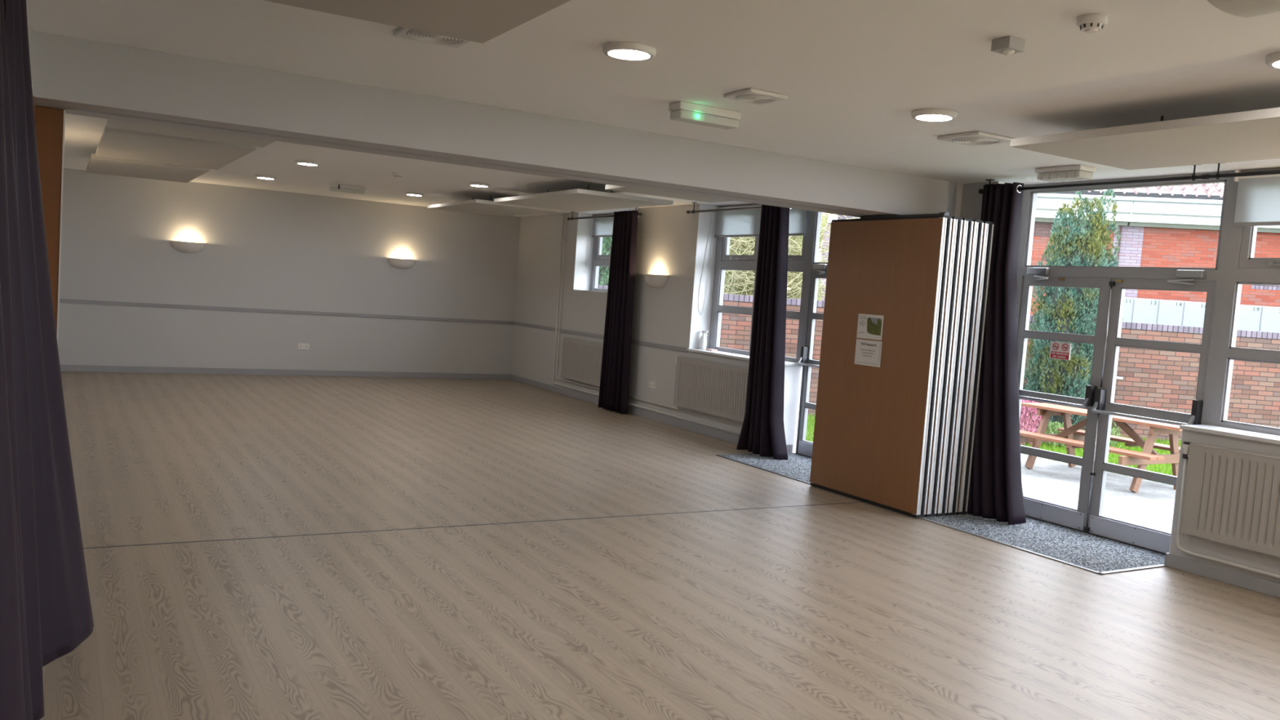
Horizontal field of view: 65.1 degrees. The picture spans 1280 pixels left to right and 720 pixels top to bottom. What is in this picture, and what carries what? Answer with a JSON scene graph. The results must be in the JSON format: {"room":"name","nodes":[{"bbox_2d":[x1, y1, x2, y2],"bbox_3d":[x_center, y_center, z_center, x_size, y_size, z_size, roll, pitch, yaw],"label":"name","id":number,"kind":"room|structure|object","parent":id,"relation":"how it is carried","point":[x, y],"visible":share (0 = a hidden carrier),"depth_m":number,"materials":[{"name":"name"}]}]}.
{"room":"community hall","nodes":[
{"label":"community hall","id":0,"kind":"room"},
{"bbox_2d":[27,26,31,57],"bbox_3d":[-3.810,-0.369,5.212,1.050,2.700,18.053,2,4,-30],"label":"wall","id":1,"kind":"structure","parent":0,"point":[28,28],"depth_m":5.00,"materials":[{"name":"grey paint"}]},
{"bbox_2d":[32,95,63,336],"bbox_3d":[-3.234,-0.176,5.411,0.153,2.370,0.585,2,4,-30],"label":"partition","id":2,"kind":"structure","parent":1,"relation":"attached to","point":[49,122],"depth_m":5.46,"materials":[{"name":"brown wood"}]},
{"bbox_2d":[36,102,869,214],"bbox_3d":[-0.662,-1.284,6.822,5.900,0.002,0.053,2,4,-30],"label":"track","id":3,"kind":"object","parent":1,"relation":"attached to","point":[37,103],"visible":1,"depth_m":6.34,"materials":[{"name":"grey metal"}]},
{"bbox_2d":[809,212,994,518],"bbox_3d":[2.148,-0.003,8.394,0.564,2.370,1.285,2,4,-30],"label":"partition","id":4,"kind":"structure","parent":3,"relation":"hanging from","point":[897,435],"depth_m":7.97,"materials":[{"name":"brown wood"}]},
{"bbox_2d":[854,338,882,367],"bbox_3d":[1.884,-0.058,8.285,0.002,0.210,0.304,2,4,-30],"label":"notice","id":5,"kind":"object","parent":4,"relation":"attached to","point":[868,353],"visible":1,"depth_m":8.28,"materials":[{"name":"paper"}]},
{"bbox_2d":[856,313,884,340],"bbox_3d":[1.897,-0.274,8.273,0.002,0.202,0.297,2,4,-30],"label":"notice","id":6,"kind":"object","parent":4,"relation":"attached to","point":[870,326],"visible":1,"depth_m":8.27,"materials":[{"name":"paper"}]},
{"bbox_2d":[866,317,881,335],"bbox_3d":[1.920,-0.277,8.232,0.001,0.143,0.172,2,4,-30],"label":"picture","id":7,"kind":"object","parent":6,"relation":"attached to","point":[873,324],"depth_m":8.23},
{"bbox_2d":[942,181,963,217],"bbox_3d":[2.398,-0.169,8.717,0.223,2.699,0.541,2,4,-30],"label":"trim","id":8,"kind":"structure","parent":4,"relation":"attached to","point":[953,192],"depth_m":8.40,"materials":[{"name":"grey paint"}]},
{"bbox_2d":[30,31,944,217],"bbox_3d":[-0.786,-1.451,6.732,7.345,0.325,0.541,2,4,-30],"label":"beam","id":9,"kind":"structure","parent":1,"relation":"attached to","point":[68,72],"depth_m":6.17,"materials":[{"name":"grey paint"}]},
{"bbox_2d":[57,168,520,373],"bbox_3d":[-5.209,-1.123,14.915,7.968,2.700,0.200,2,4,-30],"label":"wall","id":10,"kind":"structure","parent":0,"point":[266,249],"depth_m":14.72,"materials":[{"name":"grey paint"}]},
{"bbox_2d":[171,240,205,253],"bbox_3d":[-6.315,-1.577,14.039,0.446,0.153,0.118,2,4,-30],"label":"wall light","id":11,"kind":"object","parent":10,"relation":"attached to","point":[183,246],"visible":1,"depth_m":14.00,"materials":[{"name":"paint"}]},
{"bbox_2d":[59,364,510,379],"bbox_3d":[-5.144,0.189,14.968,6.893,0.090,0.018,2,4,-30],"label":"baseboard","id":12,"kind":"structure","parent":10,"relation":"attached to","point":[83,368],"depth_m":14.80,"materials":[{"name":"grey paint"}]},
{"bbox_2d":[59,298,513,324],"bbox_3d":[-5.081,-0.709,14.908,6.893,0.050,0.018,2,4,-30],"label":"trim","id":13,"kind":"structure","parent":10,"relation":"attached to","point":[61,300],"depth_m":14.73,"materials":[{"name":"grey paint"}]},
{"bbox_2d":[297,343,309,349],"bbox_3d":[-5.030,-0.201,14.995,0.170,0.090,0.014,2,4,-30],"label":"socket","id":14,"kind":"object","parent":10,"relation":"attached to","point":[300,346],"visible":1,"depth_m":14.99,"materials":[{"name":"white plastic"}]},
{"bbox_2d":[387,257,416,268],"bbox_3d":[-3.686,-1.496,15.573,0.446,0.153,0.118,2,4,-30],"label":"wall light","id":15,"kind":"object","parent":10,"relation":"attached to","point":[397,263],"visible":1,"depth_m":15.53,"materials":[{"name":"paint"}]},
{"bbox_2d":[26,0,1279,217],"bbox_3d":[-0.512,-1.738,6.976,8.450,0.250,18.453,2,4,-30],"label":"ceiling","id":16,"kind":"structure","parent":0,"point":[852,74],"depth_m":4.88,"materials":[{"name":"paint"}]},
{"bbox_2d":[86,153,208,182],"bbox_3d":[-5.462,-2.155,11.054,1.075,0.159,2.100,2,4,-30],"label":"ceiling panel","id":17,"kind":"object","parent":16,"relation":"hanging from","point":[96,164],"visible":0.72,"depth_m":10.79,"materials":[{"name":"fabric"}]},
{"bbox_2d":[95,124,256,169],"bbox_3d":[-4.184,-1.922,8.924,1.090,0.159,2.350,2,4,-30],"label":"ceiling panel","id":18,"kind":"object","parent":16,"relation":"hanging from","point":[113,143],"visible":0.8,"depth_m":8.62,"materials":[{"name":"fabric"}]},
{"bbox_2d":[106,119,275,147],"bbox_3d":[-2.996,-1.701,6.891,1.105,0.159,1.940,2,4,-30],"label":"ceiling panel","id":19,"kind":"object","parent":16,"relation":"hanging from","point":[116,124],"visible":0.23,"depth_m":7.47,"materials":[{"name":"fabric"}]},
{"bbox_2d":[254,174,275,179],"bbox_3d":[-4.604,-2.246,12.331,0.244,0.031,0.244,2,4,-30],"label":"recessed light","id":20,"kind":"object","parent":16,"relation":"in","point":[260,176],"visible":1,"depth_m":12.25,"materials":[{"name":"white plastic"}]},
{"bbox_2d":[295,160,319,165],"bbox_3d":[-3.422,-2.027,10.323,0.244,0.031,0.244,2,4,-30],"label":"recessed light","id":21,"kind":"object","parent":16,"relation":"in","point":[306,162],"visible":1,"depth_m":10.24,"materials":[{"name":"white plastic"}]},
{"bbox_2d":[297,163,317,165],"bbox_3d":[-3.423,-2.013,10.325,0.192,0.002,0.192,2,4,-30],"label":"diffuser","id":22,"kind":"object","parent":21,"relation":"attached to","point":[306,164],"depth_m":10.30,"materials":[{"name":"white plastic"}]},
{"bbox_2d":[328,183,364,194],"bbox_3d":[-3.763,-2.198,12.893,0.430,0.084,0.122,2,4,-30],"label":"emergency light","id":23,"kind":"object","parent":16,"relation":"attached to","point":[338,188],"visible":1,"depth_m":12.84,"materials":[{"name":"white plastic"}]},
{"bbox_2d":[392,172,402,177],"bbox_3d":[-2.624,-1.996,10.859,0.104,0.052,0.104,2,4,-30],"label":"smoke detector","id":24,"kind":"object","parent":16,"relation":"attached to","point":[396,175],"visible":1,"depth_m":10.82,"materials":[{"name":"white plastic"}]},
{"bbox_2d":[404,191,423,195],"bbox_3d":[-2.990,-2.197,13.284,0.244,0.031,0.244,2,4,-30],"label":"recessed light","id":25,"kind":"object","parent":16,"relation":"in","point":[411,193],"visible":1,"depth_m":13.20,"materials":[{"name":"white plastic"}]},
{"bbox_2d":[263,0,570,43],"bbox_3d":[-0.538,-1.249,2.760,1.085,0.159,2.205,2,4,-30],"label":"ceiling panel","id":26,"kind":"object","parent":16,"relation":"hanging from","point":[480,21],"visible":1,"depth_m":3.58,"materials":[{"name":"fabric"}]},
{"bbox_2d":[393,27,471,48],"bbox_3d":[-0.913,-1.458,4.502,0.310,0.029,0.310,2,4,-30],"label":"ceiling vent","id":27,"kind":"object","parent":16,"relation":"in","point":[403,33],"visible":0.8,"depth_m":4.53,"materials":[{"name":"white plastic"}]},
{"bbox_2d":[406,29,466,44],"bbox_3d":[-0.914,-1.450,4.503,0.267,0.006,0.267,2,4,-30],"label":"grille","id":28,"kind":"object","parent":27,"relation":"attached to","point":[411,34],"depth_m":4.53,"materials":[{"name":"grey plastic"}]},
{"bbox_2d":[468,182,489,187],"bbox_3d":[-1.823,-1.986,11.372,0.244,0.031,0.244,2,4,-30],"label":"recessed light","id":29,"kind":"object","parent":16,"relation":"in","point":[471,184],"visible":1,"depth_m":11.29,"materials":[{"name":"white plastic"}]},
{"bbox_2d":[426,195,559,216],"bbox_3d":[-1.958,-2.053,13.196,1.120,0.159,1.870,2,4,-30],"label":"ceiling panel","id":30,"kind":"object","parent":16,"relation":"hanging from","point":[473,206],"visible":0.86,"depth_m":12.92,"materials":[{"name":"fabric"}]},
{"bbox_2d":[493,185,673,211],"bbox_3d":[-0.688,-1.830,11.205,1.120,0.159,2.230,2,4,-30],"label":"ceiling panel","id":31,"kind":"object","parent":16,"relation":"hanging from","point":[577,199],"visible":0.94,"depth_m":10.86,"materials":[{"name":"fabric"}]},
{"bbox_2d":[567,207,642,220],"bbox_3d":[-0.517,-2.013,13.821,0.046,0.122,2.136,2,4,-30],"label":"curtain rod","id":32,"kind":"object","parent":16,"relation":"attached to","point":[639,214],"visible":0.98,"depth_m":14.11,"materials":[{"name":"black metal"}]},
{"bbox_2d":[598,210,640,413],"bbox_3d":[-0.253,-0.635,13.204,0.153,2.630,0.657,2,4,-30],"label":"curtain","id":33,"kind":"object","parent":32,"relation":"hanging from","point":[616,350],"visible":1,"depth_m":13.15,"materials":[{"name":"grey fabric"}]},
{"bbox_2d":[602,41,656,61],"bbox_3d":[-0.049,-1.401,4.557,0.244,0.031,0.244,2,4,-30],"label":"recessed light","id":34,"kind":"object","parent":16,"relation":"in","point":[624,51],"visible":1,"depth_m":4.50,"materials":[{"name":"white plastic"}]},
{"bbox_2d":[608,49,649,59],"bbox_3d":[-0.050,-1.386,4.558,0.192,0.002,0.192,2,4,-30],"label":"diffuser","id":35,"kind":"object","parent":34,"relation":"attached to","point":[615,54],"depth_m":4.55,"materials":[{"name":"white plastic"}]},
{"bbox_2d":[604,184,731,202],"bbox_3d":[0.648,-1.583,8.941,1.200,0.159,1.810,2,4,-30],"label":"ceiling panel","id":36,"kind":"object","parent":16,"relation":"hanging from","point":[610,187],"visible":0.21,"depth_m":9.50,"materials":[{"name":"fabric"}]},
{"bbox_2d":[669,101,741,129],"bbox_3d":[0.381,-1.426,5.862,0.425,0.094,0.127,2,4,-30],"label":"emergency light","id":37,"kind":"object","parent":16,"relation":"attached to","point":[681,111],"visible":1,"depth_m":5.80,"materials":[{"name":"white plastic"}]},
{"bbox_2d":[686,202,761,213],"bbox_3d":[1.450,-1.640,10.428,0.046,0.132,3.536,2,4,-30],"label":"curtain rod","id":38,"kind":"object","parent":16,"relation":"attached to","point":[693,211],"visible":0.44,"depth_m":11.32,"materials":[{"name":"black metal"}]},
{"bbox_2d":[736,204,791,459],"bbox_3d":[1.372,-0.321,10.353,0.214,2.621,0.666,2,4,-30],"label":"curtain","id":39,"kind":"object","parent":38,"relation":"hanging from","point":[762,430],"visible":0.95,"depth_m":10.32,"materials":[{"name":"grey fabric"}]},
{"bbox_2d":[723,88,787,104],"bbox_3d":[0.620,-1.410,5.385,0.250,0.029,0.250,2,4,-30],"label":"ceiling vent","id":40,"kind":"object","parent":16,"relation":"in","point":[752,95],"visible":1,"depth_m":5.33,"materials":[{"name":"white plastic"}]},
{"bbox_2d":[735,94,775,103],"bbox_3d":[0.620,-1.401,5.386,0.215,0.006,0.215,2,4,-30],"label":"grille","id":41,"kind":"object","parent":40,"relation":"attached to","point":[753,99],"depth_m":5.37,"materials":[{"name":"grey plastic"}]},
{"bbox_2d":[911,108,957,121],"bbox_3d":[1.622,-1.349,5.531,0.244,0.031,0.244,2,4,-30],"label":"recessed light","id":42,"kind":"object","parent":16,"relation":"in","point":[922,114],"visible":1,"depth_m":5.47,"materials":[{"name":"white plastic"}]},
{"bbox_2d":[915,115,951,120],"bbox_3d":[1.621,-1.334,5.532,0.192,0.002,0.192,2,4,-30],"label":"diffuser","id":43,"kind":"object","parent":42,"relation":"attached to","point":[920,117],"depth_m":5.52,"materials":[{"name":"white plastic"}]},
{"bbox_2d":[937,131,1014,146],"bbox_3d":[2.077,-1.362,6.200,0.330,0.029,0.330,2,4,-30],"label":"ceiling vent","id":44,"kind":"object","parent":16,"relation":"in","point":[975,138],"visible":1,"depth_m":6.14,"materials":[{"name":"white plastic"}]},
{"bbox_2d":[951,137,999,145],"bbox_3d":[2.077,-1.354,6.201,0.284,0.006,0.284,2,4,-30],"label":"grille","id":45,"kind":"object","parent":44,"relation":"attached to","point":[963,140],"depth_m":6.19,"materials":[{"name":"grey plastic"}]},
{"bbox_2d":[991,35,1025,55],"bbox_3d":[1.462,-1.242,3.984,0.092,0.057,0.090,2,4,-30],"label":"sensor","id":46,"kind":"object","parent":16,"relation":"attached to","point":[1009,45],"visible":1,"depth_m":3.96,"materials":[{"name":"grey plastic"}]},
{"bbox_2d":[1035,164,1096,182],"bbox_3d":[3.044,-1.332,7.182,0.180,0.086,0.380,2,4,-30],"label":"light","id":47,"kind":"object","parent":16,"relation":"attached to","point":[1076,172],"visible":1,"depth_m":7.10,"materials":[{"name":"white plastic"}]},
{"bbox_2d":[1075,13,1108,33],"bbox_3d":[1.630,-1.208,3.618,0.104,0.052,0.104,2,4,-30],"label":"smoke detector","id":48,"kind":"object","parent":16,"relation":"attached to","point":[1089,23],"visible":1,"depth_m":3.59,"materials":[{"name":"white plastic"}]},
{"bbox_2d":[978,162,1279,194],"bbox_3d":[3.699,-1.230,6.551,0.046,0.112,3.736,2,4,-30],"label":"curtain rod","id":49,"kind":"object","parent":16,"relation":"attached to","point":[1204,176],"visible":0.96,"depth_m":6.81,"materials":[{"name":"black metal"}]},
{"bbox_2d":[967,182,1026,524],"bbox_3d":[2.848,-0.068,7.930,0.198,2.646,0.659,2,4,-30],"label":"curtain","id":50,"kind":"object","parent":49,"relation":"hanging from","point":[995,489],"visible":0.8,"depth_m":7.90,"materials":[{"name":"grey fabric"}]},
{"bbox_2d":[1009,106,1279,169],"bbox_3d":[3.042,-1.137,4.837,1.055,0.159,2.185,2,4,-30],"label":"ceiling panel","id":51,"kind":"object","parent":16,"relation":"hanging from","point":[1253,135],"visible":1,"depth_m":5.12,"materials":[{"name":"fabric"}]},
{"bbox_2d":[1207,0,1279,17],"bbox_3d":[2.166,-1.084,2.648,0.330,0.094,1.200,2,4,-30],"label":"light","id":52,"kind":"object","parent":16,"relation":"attached to","point":[1242,8],"visible":1,"depth_m":3.10,"materials":[{"name":"white plastic"}]},
{"bbox_2d":[1265,51,1279,69],"bbox_3d":[2.583,-1.172,3.913,0.244,0.031,0.244,2,4,-30],"label":"recessed light","id":53,"kind":"object","parent":16,"relation":"in","point":[1272,60],"visible":1,"depth_m":3.93,"materials":[{"name":"white plastic"}]},
{"bbox_2d":[1272,61,1279,67],"bbox_3d":[2.582,-1.157,3.914,0.192,0.002,0.192,2,4,-30],"label":"diffuser","id":54,"kind":"object","parent":53,"relation":"attached to","point":[1276,64],"depth_m":3.95,"materials":[{"name":"white plastic"}]},
{"bbox_3d":[-1.614,-1.328,2.461,0.027,0.112,3.700,2,4,-30],"label":"curtain rod","id":55,"kind":"object","parent":16,"relation":"attached to","visible":0},
{"bbox_2d":[0,0,44,719],"bbox_3d":[-1.452,0.030,2.180,0.328,2.620,2.602,2,4,-30],"label":"curtain","id":56,"kind":"object","parent":55,"relation":"hanging from","point":[21,679],"visible":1,"depth_m":2.87,"materials":[{"name":"grey fabric"}]},
{"bbox_2d":[3,0,93,666],"bbox_3d":[-2.317,-0.138,3.768,0.349,2.620,0.925,3,4,-12],"label":"curtain","id":57,"kind":"object","parent":55,"relation":"hanging from","point":[66,619],"visible":0.59,"depth_m":3.90,"materials":[{"name":"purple fabric"}]},
{"bbox_2d":[40,371,1279,719],"bbox_3d":[-0.851,1.144,7.092,8.136,0.150,18.453,2,4,-30],"label":"floor","id":58,"kind":"structure","parent":0,"point":[863,611],"depth_m":5.52,"materials":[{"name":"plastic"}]},
{"bbox_2d":[56,109,65,344],"bbox_3d":[-3.265,-0.193,5.625,0.008,2.370,0.197,2,4,-30],"label":"trim","id":59,"kind":"structure","parent":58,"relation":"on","point":[64,126],"depth_m":5.50,"materials":[{"name":"metal"}]},
{"bbox_2d":[83,502,861,548],"bbox_3d":[-0.728,1.096,6.799,5.949,0.004,0.011,2,4,-30],"label":"trim","id":60,"kind":"structure","parent":58,"relation":"in","point":[849,502],"depth_m":6.44,"materials":[{"name":"grey metal"}]},
{"bbox_2d":[715,453,811,484],"bbox_3d":[1.580,1.050,9.826,1.006,0.008,1.488,2,4,-30],"label":"entrance mat","id":61,"kind":"object","parent":58,"relation":"on","point":[797,467],"visible":0.63,"depth_m":9.90,"materials":[{"name":"grey carpet"}]},
{"bbox_2d":[919,511,1166,574],"bbox_3d":[2.966,1.309,7.435,1.006,0.008,1.720,2,4,-30],"label":"entrance mat","id":62,"kind":"object","parent":58,"relation":"on","point":[1100,555],"visible":0.93,"depth_m":7.24,"materials":[{"name":"grey carpet"}]},
{"bbox_2d":[511,181,1279,583],"bbox_3d":[2.607,-0.170,8.955,0.378,2.700,18.053,2,4,-30],"label":"wall","id":63,"kind":"structure","parent":0,"point":[667,235],"depth_m":12.85,"materials":[{"name":"grey paint"}]},
{"bbox_2d":[555,213,599,389],"bbox_3d":[-0.691,-0.862,14.193,0.041,2.488,2.042,2,4,-30],"label":"pipe","id":64,"kind":"object","parent":63,"relation":"attached to","point":[566,213],"visible":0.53,"depth_m":15.04,"materials":[{"name":"paint"}]},
{"bbox_2d":[560,337,603,386],"bbox_3d":[-0.694,0.037,14.130,0.080,0.590,1.828,2,4,-30],"label":"radiator","id":65,"kind":"object","parent":63,"relation":"attached to","point":[581,359],"visible":0.76,"depth_m":14.28,"materials":[{"name":"metal"}]},
{"bbox_2d":[573,213,613,293],"bbox_3d":[-0.375,-1.504,14.107,0.361,1.155,1.805,2,4,-30],"label":"window","id":66,"kind":"structure","parent":63,"relation":"in","point":[598,260],"depth_m":14.76,"materials":[{"name":"grey paint"}]},
{"bbox_2d":[586,214,613,272],"bbox_3d":[-0.326,-1.627,14.136,0.103,0.898,1.660,2,4,-30],"label":"roller blind","id":67,"kind":"object","parent":66,"relation":"attached to","point":[602,227],"visible":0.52,"depth_m":14.58,"materials":[{"name":"fabric"}]},
{"bbox_2d":[513,321,688,352],"bbox_3d":[-0.761,-0.367,14.347,0.018,0.050,5.362,2,4,-30],"label":"trim","id":68,"kind":"structure","parent":63,"relation":"attached to","point":[586,334],"depth_m":14.12,"materials":[{"name":"grey paint"}]},
{"bbox_2d":[510,373,739,444],"bbox_3d":[0.274,0.737,12.512,0.020,0.090,9.762,2,4,-30],"label":"baseboard","id":69,"kind":"structure","parent":63,"relation":"attached to","point":[721,435],"depth_m":12.76,"materials":[{"name":"grey paint"}]},
{"bbox_2d":[551,213,740,435],"bbox_3d":[0.085,-0.668,12.871,0.022,2.588,5.311,2,4,-30],"label":"pipe","id":70,"kind":"object","parent":63,"relation":"attached to","point":[632,404],"visible":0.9,"depth_m":14.79,"materials":[{"name":"paint"}]},
{"bbox_2d":[648,381,656,389],"bbox_3d":[0.157,0.318,12.740,0.014,0.087,0.170,2,4,-30],"label":"socket","id":71,"kind":"object","parent":63,"relation":"attached to","point":[652,384],"visible":1,"depth_m":12.73,"materials":[{"name":"white plastic"}]},
{"bbox_2d":[628,395,679,409],"bbox_3d":[0.119,0.510,12.732,0.041,0.067,1.401,2,4,-30],"label":"pipe","id":72,"kind":"object","parent":63,"relation":"attached to","point":[640,399],"visible":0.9,"depth_m":12.60,"materials":[{"name":"metal"}]},
{"bbox_2d":[644,274,668,288],"bbox_3d":[0.170,-0.999,12.680,0.123,0.163,0.526,2,4,-30],"label":"wall light","id":73,"kind":"object","parent":63,"relation":"attached to","point":[658,281],"visible":1,"depth_m":12.57,"materials":[{"name":"paint"}]},
{"bbox_2d":[673,356,748,422],"bbox_3d":[0.872,0.329,11.430,0.080,0.590,1.758,2,4,-30],"label":"radiator","id":74,"kind":"object","parent":63,"relation":"attached to","point":[716,388],"visible":0.87,"depth_m":11.45,"materials":[{"name":"metal"}]},
{"bbox_2d":[686,203,815,366],"bbox_3d":[1.226,-0.898,11.303,0.388,1.760,1.835,2,4,-30],"label":"window","id":75,"kind":"structure","parent":63,"relation":"in","point":[724,261],"depth_m":11.52,"materials":[{"name":"grey paint"}]},
{"bbox_2d":[699,330,707,349],"bbox_3d":[0.770,-0.238,12.035,0.082,0.227,0.116,2,4,-30],"label":"spray bottle","id":76,"kind":"object","parent":75,"relation":"on","point":[703,342],"visible":1,"depth_m":12.02,"materials":[{"name":"white plastic"}]},
{"bbox_2d":[705,348,717,351],"bbox_3d":[0.854,-0.120,11.936,0.090,0.017,0.130,2,4,-30],"label":"folded cloth","id":77,"kind":"object","parent":75,"relation":"on","point":[709,349],"visible":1,"depth_m":11.89,"materials":[{"name":"white fabric"}]},
{"bbox_2d":[697,204,805,315],"bbox_3d":[1.240,-1.116,11.326,0.203,1.318,1.720,2,4,-30],"label":"roller blind","id":78,"kind":"object","parent":75,"relation":"attached to","point":[740,223],"visible":0.73,"depth_m":11.55,"materials":[{"name":"fabric"}]},
{"bbox_2d":[786,444,792,453],"bbox_3d":[1.512,0.948,10.675,0.278,0.090,0.017,2,4,-30],"label":"baseboard","id":79,"kind":"structure","parent":63,"relation":"in","point":[789,447],"depth_m":10.72,"materials":[{"name":"grey paint"}]},
{"bbox_2d":[795,211,827,457],"bbox_3d":[2.174,-0.262,9.865,0.196,2.700,1.711,2,4,-30],"label":"door","id":80,"kind":"structure","parent":63,"relation":"in","point":[818,269],"depth_m":10.56,"materials":[{"name":"grey paint"}]},
{"bbox_2d":[573,181,1182,553],"bbox_3d":[1.464,-0.378,10.830,0.280,2.698,9.374,2,4,-30],"label":"trim","id":81,"kind":"structure","parent":63,"relation":"attached to","point":[582,279],"depth_m":12.05,"materials":[{"name":"paint"}]},
{"bbox_2d":[1017,170,1228,554],"bbox_3d":[3.470,-0.020,7.629,0.196,2.700,1.700,2,4,-30],"label":"door","id":82,"kind":"structure","parent":63,"relation":"in","point":[1113,282],"depth_m":7.59,"materials":[{"name":"grey paint"}]},
{"bbox_2d":[1048,341,1071,359],"bbox_3d":[3.329,-0.074,7.948,0.008,0.136,0.184,2,4,-30],"label":"no smoking sign","id":83,"kind":"object","parent":82,"relation":"attached to","point":[1059,350],"visible":1,"depth_m":7.94,"materials":[{"name":"plastic"}]},
{"bbox_2d":[1164,552,1279,598],"bbox_3d":[5.342,1.664,4.068,0.320,0.088,6.562,2,4,-30],"label":"baseboard","id":84,"kind":"structure","parent":63,"relation":"attached to","point":[1264,586],"depth_m":6.47,"materials":[{"name":"grey paint"}]},
{"bbox_2d":[1175,458,1279,578],"bbox_3d":[5.211,1.270,3.961,0.042,0.660,6.381,2,4,-30],"label":"pipe","id":85,"kind":"object","parent":63,"relation":"attached to","point":[1185,464],"visible":1,"depth_m":6.66,"materials":[{"name":"metal"}]},
{"bbox_2d":[1179,167,1279,444],"bbox_3d":[4.288,-0.326,6.022,0.388,1.760,1.830,2,4,-30],"label":"window","id":86,"kind":"structure","parent":63,"relation":"in","point":[1237,266],"depth_m":6.77,"materials":[{"name":"grey paint"}]},
{"bbox_2d":[1233,169,1279,226],"bbox_3d":[4.417,-1.007,6.019,0.055,0.376,1.683,2,4,-30],"label":"roller blind","id":87,"kind":"object","parent":86,"relation":"attached to","point":[1258,197],"visible":0.86,"depth_m":6.60,"materials":[{"name":"fabric"}]},
{"bbox_2d":[1180,441,1279,557],"bbox_3d":[4.009,0.915,6.020,0.080,0.600,1.594,2,4,-30],"label":"radiator","id":88,"kind":"object","parent":63,"relation":"attached to","point":[1232,496],"visible":1,"depth_m":6.37,"materials":[{"name":"metal"}]},
{"label":"outside","id":89,"kind":"structure","parent":0,"visible":0},
{"bbox_2d":[805,413,1181,484],"bbox_3d":[16.047,1.514,23.982,38.050,0.270,55.000,2,4,-30],"label":"ground","id":90,"kind":"structure","parent":89,"point":[813,417],"depth_m":13.95,"materials":[{"name":"green plant"}]},
{"bbox_2d":[598,236,612,285],"bbox_3d":[-0.195,-1.812,18.548,2.204,4.747,2.147,2,4,-30],"label":"conifer","id":91,"kind":"object","parent":90,"relation":"on","point":[603,276],"visible":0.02,"depth_m":17.80,"materials":[{"name":"green plant"}]},
{"bbox_2d":[723,212,857,300],"bbox_3d":[2.310,-1.478,17.903,3.033,4.615,1.454,4,4,0],"label":"tree","id":92,"kind":"object","parent":90,"relation":"on","point":[736,282],"visible":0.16,"depth_m":17.58,"materials":[{"name":"green plant"}]},
{"bbox_2d":[597,284,1279,443],"bbox_3d":[7.396,0.331,16.634,17.200,2.002,0.246,4,4,0],"label":"wall","id":93,"kind":"structure","parent":90,"relation":"on","point":[1161,380],"depth_m":16.51,"materials":[{"name":"brick"}]},
{"bbox_2d":[1019,399,1042,445],"bbox_3d":[5.627,0.915,14.664,0.574,0.720,0.557,2,4,-30],"label":"bush","id":94,"kind":"object","parent":90,"relation":"on","point":[1026,424],"visible":0.38,"depth_m":14.55,"materials":[{"name":"pink plant"}]},
{"bbox_2d":[820,182,1279,333],"bbox_3d":[12.794,-1.935,23.826,16.900,6.101,3.465,5,4,15],"label":"brick building","id":95,"kind":"structure","parent":90,"relation":"on","point":[1171,229],"depth_m":22.59,"materials":[{"name":"red brick"}]},
{"bbox_2d":[1037,421,1084,447],"bbox_3d":[6.197,1.106,14.789,0.713,0.405,0.709,2,4,-30],"label":"plant","id":96,"kind":"object","parent":90,"relation":"on","point":[1052,430],"visible":0.2,"depth_m":14.69,"materials":[{"name":"green plant"}]},
{"bbox_2d":[1022,189,1123,430],"bbox_3d":[6.599,-0.697,15.309,1.323,3.913,1.319,2,4,-26],"label":"tree","id":97,"kind":"object","parent":90,"relation":"on","point":[1070,310],"visible":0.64,"depth_m":15.01,"materials":[{"name":"green plant"}]},
{"bbox_2d":[1020,453,1175,532],"bbox_3d":[6.422,1.908,7.152,4.503,0.200,13.550,2,4,-30],"label":"patio","id":98,"kind":"structure","parent":90,"relation":"on","point":[1048,480],"depth_m":10.96,"materials":[{"name":"concrete"}]},
{"bbox_2d":[1019,402,1182,493],"bbox_3d":[5.531,1.035,11.905,1.560,0.787,2.110,2,4,-30],"label":"picnic table","id":99,"kind":"object","parent":98,"relation":"on","point":[1073,437],"visible":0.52,"depth_m":11.64,"materials":[{"name":"brown wood"}]},
{"bbox_2d":[1082,426,1122,447],"bbox_3d":[6.944,1.151,15.088,0.571,0.380,0.568,6,5,32],"label":"plant","id":100,"kind":"object","parent":90,"relation":"on","point":[1115,442],"visible":0.09,"depth_m":14.95,"materials":[{"name":"green plant"}]},
{"bbox_2d":[1111,420,1121,436],"bbox_3d":[7.700,1.034,16.277,0.279,0.555,0.324,2,4,-30],"label":"plant","id":101,"kind":"object","parent":90,"relation":"on","point":[1114,424],"visible":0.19,"depth_m":16.24,"materials":[{"name":"green plant"}]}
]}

